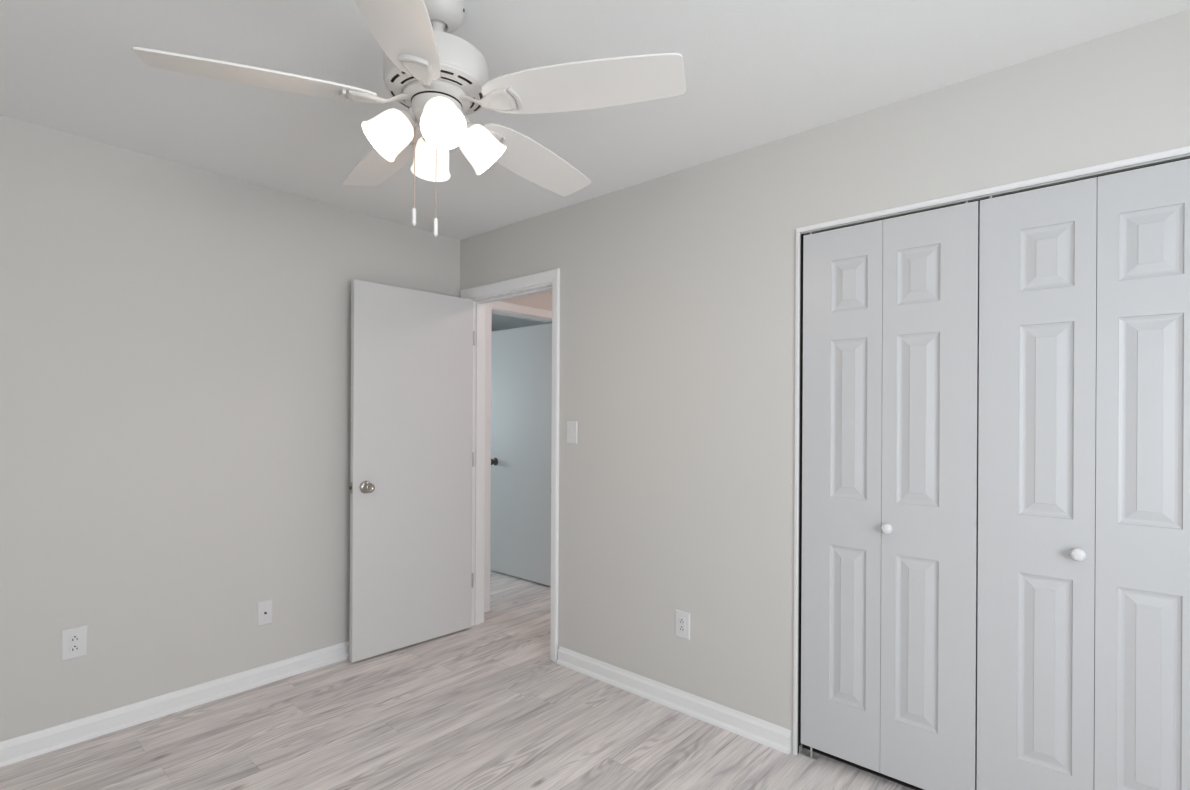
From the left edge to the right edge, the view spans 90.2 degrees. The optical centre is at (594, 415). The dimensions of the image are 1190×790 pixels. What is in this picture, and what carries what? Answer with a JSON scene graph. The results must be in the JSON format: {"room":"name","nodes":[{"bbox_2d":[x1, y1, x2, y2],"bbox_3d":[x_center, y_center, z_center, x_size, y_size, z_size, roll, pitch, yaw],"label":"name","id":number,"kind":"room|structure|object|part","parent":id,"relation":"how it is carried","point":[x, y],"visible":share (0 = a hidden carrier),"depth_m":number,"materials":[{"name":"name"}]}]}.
{"room":"empty bedroom","nodes":[
{"label":"empty bedroom","id":0,"kind":"room"},
{"bbox_2d":[0,115,459,741],"bbox_3d":[-1.968,0.092,2.614,0.115,2.440,3.442,0,0,41],"label":"wall","id":1,"kind":"structure","parent":0,"point":[175,338],"depth_m":2.60,"materials":[{"name":"grey paint"}]},
{"bbox_2d":[61,625,87,660],"bbox_3d":[-2.092,0.913,2.384,0.009,0.122,0.082,0,0,41],"label":"wall outlet","id":2,"kind":"object","parent":1,"relation":"attached to","point":[74,641],"visible":1,"depth_m":2.38,"materials":[{"name":"white plastic"}]},
{"bbox_2d":[69,644,79,651],"bbox_3d":[-2.090,0.933,2.382,0.003,0.027,0.034,0,0,41],"label":"socket","id":3,"kind":"object","parent":2,"relation":"attached to","point":[72,647],"depth_m":2.38,"materials":[{"name":"white plastic"}]},
{"bbox_2d":[69,634,79,641],"bbox_3d":[-2.090,0.894,2.382,0.003,0.027,0.034,0,0,41],"label":"socket","id":4,"kind":"object","parent":2,"relation":"attached to","point":[72,637],"depth_m":2.38,"materials":[{"name":"white plastic"}]},
{"bbox_2d":[0,641,348,766],"bbox_3d":[-1.968,1.269,2.515,0.025,0.086,3.302,0,0,41],"label":"baseboard","id":5,"kind":"structure","parent":1,"relation":"attached to","point":[40,742],"depth_m":2.59,"materials":[{"name":"white wood"}]},
{"bbox_2d":[257,599,272,626],"bbox_3d":[-1.621,0.969,2.917,0.016,0.118,0.070,0,0,41],"label":"cable wall plate","id":6,"kind":"object","parent":1,"relation":"attached to","point":[264,608],"visible":1,"depth_m":2.92,"materials":[{"name":"white plastic"}]},
{"bbox_2d":[0,570,923,789],"bbox_3d":[-0.289,1.358,3.436,7.950,0.086,7.200,0,0,41],"label":"floor","id":7,"kind":"structure","parent":0,"point":[485,705],"depth_m":2.42,"materials":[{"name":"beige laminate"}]},
{"bbox_2d":[799,744,819,760],"bbox_3d":[0.837,1.307,2.315,0.070,0.042,0.028,0,0,41],"label":"pivot bracket","id":8,"kind":"object","parent":7,"relation":"on","point":[809,755],"visible":0.98,"depth_m":2.31,"materials":[{"name":"silver metal"}]},
{"bbox_2d":[501,291,551,310],"bbox_3d":[0.640,0.106,4.152,2.105,2.440,2.308,0,0,41],"label":"wall","id":9,"kind":"structure","parent":0,"point":[543,300],"depth_m":4.35,"materials":[{"name":"white paint"}]},
{"bbox_2d":[484,301,551,611],"bbox_3d":[-0.527,0.265,4.318,0.131,2.110,0.800,0,0,41],"label":"door frame","id":10,"kind":"structure","parent":9,"relation":"attached to","point":[498,307],"depth_m":4.00,"materials":[{"name":"white wood"}]},
{"bbox_2d":[490,323,551,585],"bbox_3d":[-0.598,0.295,4.803,0.735,2.021,0.156,0,0,41],"label":"door","id":11,"kind":"structure","parent":9,"relation":"in","point":[521,358],"depth_m":4.77,"materials":[{"name":"white wood"}]},
{"bbox_3d":[-0.857,0.383,4.965,0.067,0.067,0.060,0,0,41],"label":"knob","id":12,"kind":"part","parent":11,"relation":"part of","materials":[{"name":"brown metal"}]},
{"bbox_2d":[0,0,1189,330],"bbox_3d":[-0.275,-1.169,3.436,7.950,0.100,7.200,0,0,41],"label":"ceiling","id":13,"kind":"structure","parent":0,"point":[757,72],"depth_m":1.92,"materials":[{"name":"white paint"}]},
{"bbox_2d":[132,0,685,236],"bbox_3d":[-0.426,-0.796,1.643,1.293,0.648,1.282,0,0,41],"label":"ceiling fan","id":14,"kind":"object","parent":13,"relation":"hanging from","point":[441,77],"visible":1,"depth_m":1.52,"materials":[{"name":"white wood"}]},
{"bbox_3d":[-0.816,-0.835,1.468,0.522,0.006,0.161,0,13,-18],"label":"blade","id":15,"kind":"part","parent":14,"relation":"part of","materials":[{"name":"white wood"}]},
{"bbox_3d":[-0.682,-0.834,1.933,0.161,0.006,0.522,-15,9,-35],"label":"blade","id":16,"kind":"part","parent":14,"relation":"part of","materials":[{"name":"white wood"}]},
{"bbox_3d":[-0.534,-0.755,1.568,0.058,0.089,0.058,28,-22,45],"label":"bulb","id":17,"kind":"part","parent":14,"relation":"part of","materials":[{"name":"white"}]},
{"bbox_3d":[-0.537,-0.751,1.566,0.114,0.096,0.114,28,-22,45],"label":"lamp shade","id":18,"kind":"part","parent":14,"relation":"part of","materials":[{"name":"white glass"}]},
{"bbox_3d":[-0.535,-0.839,1.571,0.088,0.034,0.035,0,0,-21],"label":"blade arm","id":19,"kind":"part","parent":14,"relation":"part of","materials":[{"name":"white metal"}]},
{"bbox_3d":[-0.415,-0.833,1.198,0.161,0.006,0.522,13,0,0],"label":"blade","id":20,"kind":"part","parent":14,"relation":"part of","materials":[{"name":"white wood"}]},
{"bbox_3d":[-0.491,-0.540,1.609,0.011,0.049,0.012,0,0,41],"label":"pull knob","id":21,"kind":"part","parent":14,"relation":"part of","materials":[{"name":"white plastic"}]},
{"bbox_3d":[-0.490,-0.692,1.609,0.003,0.260,0.003,0,0,41],"label":"pull chain","id":22,"kind":"part","parent":14,"relation":"part of","materials":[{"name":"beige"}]},
{"bbox_3d":[-0.426,-0.838,1.496,0.035,0.034,0.088,0,0,-3],"label":"blade arm","id":23,"kind":"part","parent":14,"relation":"part of","materials":[{"name":"white metal"}]},
{"bbox_3d":[-0.472,-0.751,1.717,0.114,0.096,0.114,-24,58,-39],"label":"lamp shade","id":24,"kind":"part","parent":14,"relation":"part of","materials":[{"name":"white glass"}]},
{"bbox_3d":[-0.419,-0.496,1.559,0.011,0.049,0.012,0,0,41],"label":"pull knob","id":25,"kind":"part","parent":14,"relation":"part of","materials":[{"name":"white plastic"}]},
{"bbox_3d":[-0.418,-0.659,1.559,0.003,0.284,0.003,0,0,41],"label":"pull chain","id":26,"kind":"part","parent":14,"relation":"part of","materials":[{"name":"beige"}]},
{"bbox_3d":[-0.388,-0.754,1.505,0.058,0.089,0.058,25,-58,-39],"label":"bulb","id":27,"kind":"part","parent":14,"relation":"part of","materials":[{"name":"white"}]},
{"bbox_3d":[-0.387,-0.750,1.501,0.114,0.096,0.114,25,-58,-39],"label":"lamp shade","id":28,"kind":"part","parent":14,"relation":"part of","materials":[{"name":"white glass"}]},
{"bbox_3d":[-0.321,-0.838,1.577,0.088,0.034,0.035,0,0,15],"label":"blade arm","id":29,"kind":"part","parent":14,"relation":"part of","materials":[{"name":"white metal"}]},
{"bbox_3d":[-0.322,-0.750,1.651,0.114,0.096,0.114,-27,22,45],"label":"lamp shade","id":30,"kind":"part","parent":14,"relation":"part of","materials":[{"name":"white glass"}]},
{"bbox_3d":[-0.199,-0.832,1.950,0.161,0.006,0.522,-15,-9,35],"label":"blade","id":31,"kind":"part","parent":14,"relation":"part of","materials":[{"name":"white wood"}]},
{"bbox_3d":[-0.034,-0.831,1.495,0.522,0.006,0.161,0,-13,18],"label":"blade","id":32,"kind":"part","parent":14,"relation":"part of","materials":[{"name":"white wood"}]},
{"bbox_2d":[460,9,1189,753],"bbox_3d":[0.862,0.107,2.348,4.495,2.440,0.115,0,0,41],"label":"wall","id":33,"kind":"structure","parent":0,"point":[678,289],"depth_m":2.54,"materials":[{"name":"grey paint"}]},
{"bbox_2d":[461,268,559,661],"bbox_3d":[-0.485,0.262,3.520,0.879,2.116,0.137,0,0,41],"label":"door frame","id":34,"kind":"structure","parent":33,"relation":"attached to","point":[546,281],"depth_m":3.59,"materials":[{"name":"white wood"}]},
{"bbox_2d":[349,279,474,662],"bbox_3d":[-1.030,0.292,3.413,0.156,2.026,0.768,0,0,44],"label":"door","id":35,"kind":"structure","parent":34,"relation":"attached to","point":[412,456],"depth_m":3.36,"materials":[{"name":"white wood"}]},
{"bbox_3d":[-1.210,0.381,3.160,0.060,0.067,0.067,0,0,44],"label":"knob","id":36,"kind":"part","parent":35,"relation":"part of","materials":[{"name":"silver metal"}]},
{"bbox_2d":[567,421,577,443],"bbox_3d":[-0.125,0.086,3.124,0.074,0.118,0.017,0,0,41],"label":"light switch","id":37,"kind":"object","parent":33,"relation":"attached to","point":[571,425],"visible":1,"depth_m":3.12,"materials":[{"name":"white plastic"}]},
{"bbox_2d":[557,646,790,754],"bbox_3d":[0.285,1.281,2.754,1.281,0.086,0.025,0,0,41],"label":"baseboard","id":38,"kind":"structure","parent":33,"relation":"attached to","point":[771,735],"depth_m":2.65,"materials":[{"name":"white wood"}]},
{"bbox_2d":[675,610,689,639],"bbox_3d":[0.393,0.941,2.672,0.076,0.120,0.009,0,0,41],"label":"wall outlet","id":39,"kind":"object","parent":33,"relation":"attached to","point":[682,619],"visible":1,"depth_m":2.67,"materials":[{"name":"white plastic"}]},
{"bbox_2d":[679,624,684,632],"bbox_3d":[0.391,0.957,2.670,0.033,0.033,0.003,0,0,41],"label":"socket","id":40,"kind":"object","parent":39,"relation":"attached to","point":[681,626],"depth_m":2.67,"materials":[{"name":"white plastic"}]},
{"bbox_2d":[679,617,684,625],"bbox_3d":[0.392,0.924,2.670,0.033,0.033,0.003,0,0,41],"label":"socket","id":41,"kind":"object","parent":39,"relation":"attached to","point":[681,619],"depth_m":2.67,"materials":[{"name":"white plastic"}]},
{"bbox_2d":[801,201,979,789],"bbox_3d":[1.028,0.283,2.129,0.581,2.001,0.066,0,0,41],"label":"door","id":42,"kind":"structure","parent":33,"relation":"in","point":[889,596],"depth_m":2.10,"materials":[{"name":"grey wood"}]},
{"bbox_3d":[0.930,0.288,2.239,0.290,1.989,0.030,0,0,41],"label":"panel","id":43,"kind":"part","parent":42,"relation":"part of","materials":[{"name":"grey wood"}]},
{"bbox_3d":[1.036,0.398,2.101,0.038,0.038,0.036,0,0,41],"label":"knob","id":44,"kind":"part","parent":42,"relation":"part of","materials":[{"name":"white plastic"}]},
{"bbox_3d":[1.149,0.289,2.047,0.290,1.989,0.030,0,0,41],"label":"panel","id":45,"kind":"part","parent":42,"relation":"part of","materials":[{"name":"grey wood"}]},
{"bbox_2d":[793,146,1189,754],"bbox_3d":[1.285,0.297,1.970,1.230,2.065,0.125,0,0,41],"label":"trim","id":46,"kind":"structure","parent":33,"relation":"attached to","point":[1184,150],"depth_m":2.32,"materials":[{"name":"white wood"}]},
{"bbox_2d":[801,153,1189,234],"bbox_3d":[1.293,-0.722,1.972,1.198,0.020,0.105,0,0,41],"label":"closet track","id":47,"kind":"object","parent":33,"relation":"attached to","point":[1184,156],"visible":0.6,"depth_m":1.89,"materials":[{"name":"silver metal"}]},
{"bbox_2d":[977,159,1189,789],"bbox_3d":[1.470,0.285,1.742,0.584,2.001,0.066,0,0,41],"label":"door","id":48,"kind":"structure","parent":33,"relation":"in","point":[1053,419],"depth_m":1.76,"materials":[{"name":"grey wood"}]},
{"bbox_3d":[1.372,0.291,1.852,0.292,1.989,0.030,0,0,41],"label":"panel","id":49,"kind":"part","parent":48,"relation":"part of","materials":[{"name":"grey wood"}]},
{"bbox_3d":[1.431,0.409,1.755,0.038,0.038,0.036,0,0,41],"label":"knob","id":50,"kind":"part","parent":48,"relation":"part of","materials":[{"name":"white plastic"}]},
{"bbox_3d":[1.592,0.292,1.659,0.291,1.989,0.030,0,0,41],"label":"panel","id":51,"kind":"part","parent":48,"relation":"part of","materials":[{"name":"grey wood"}]}
]}

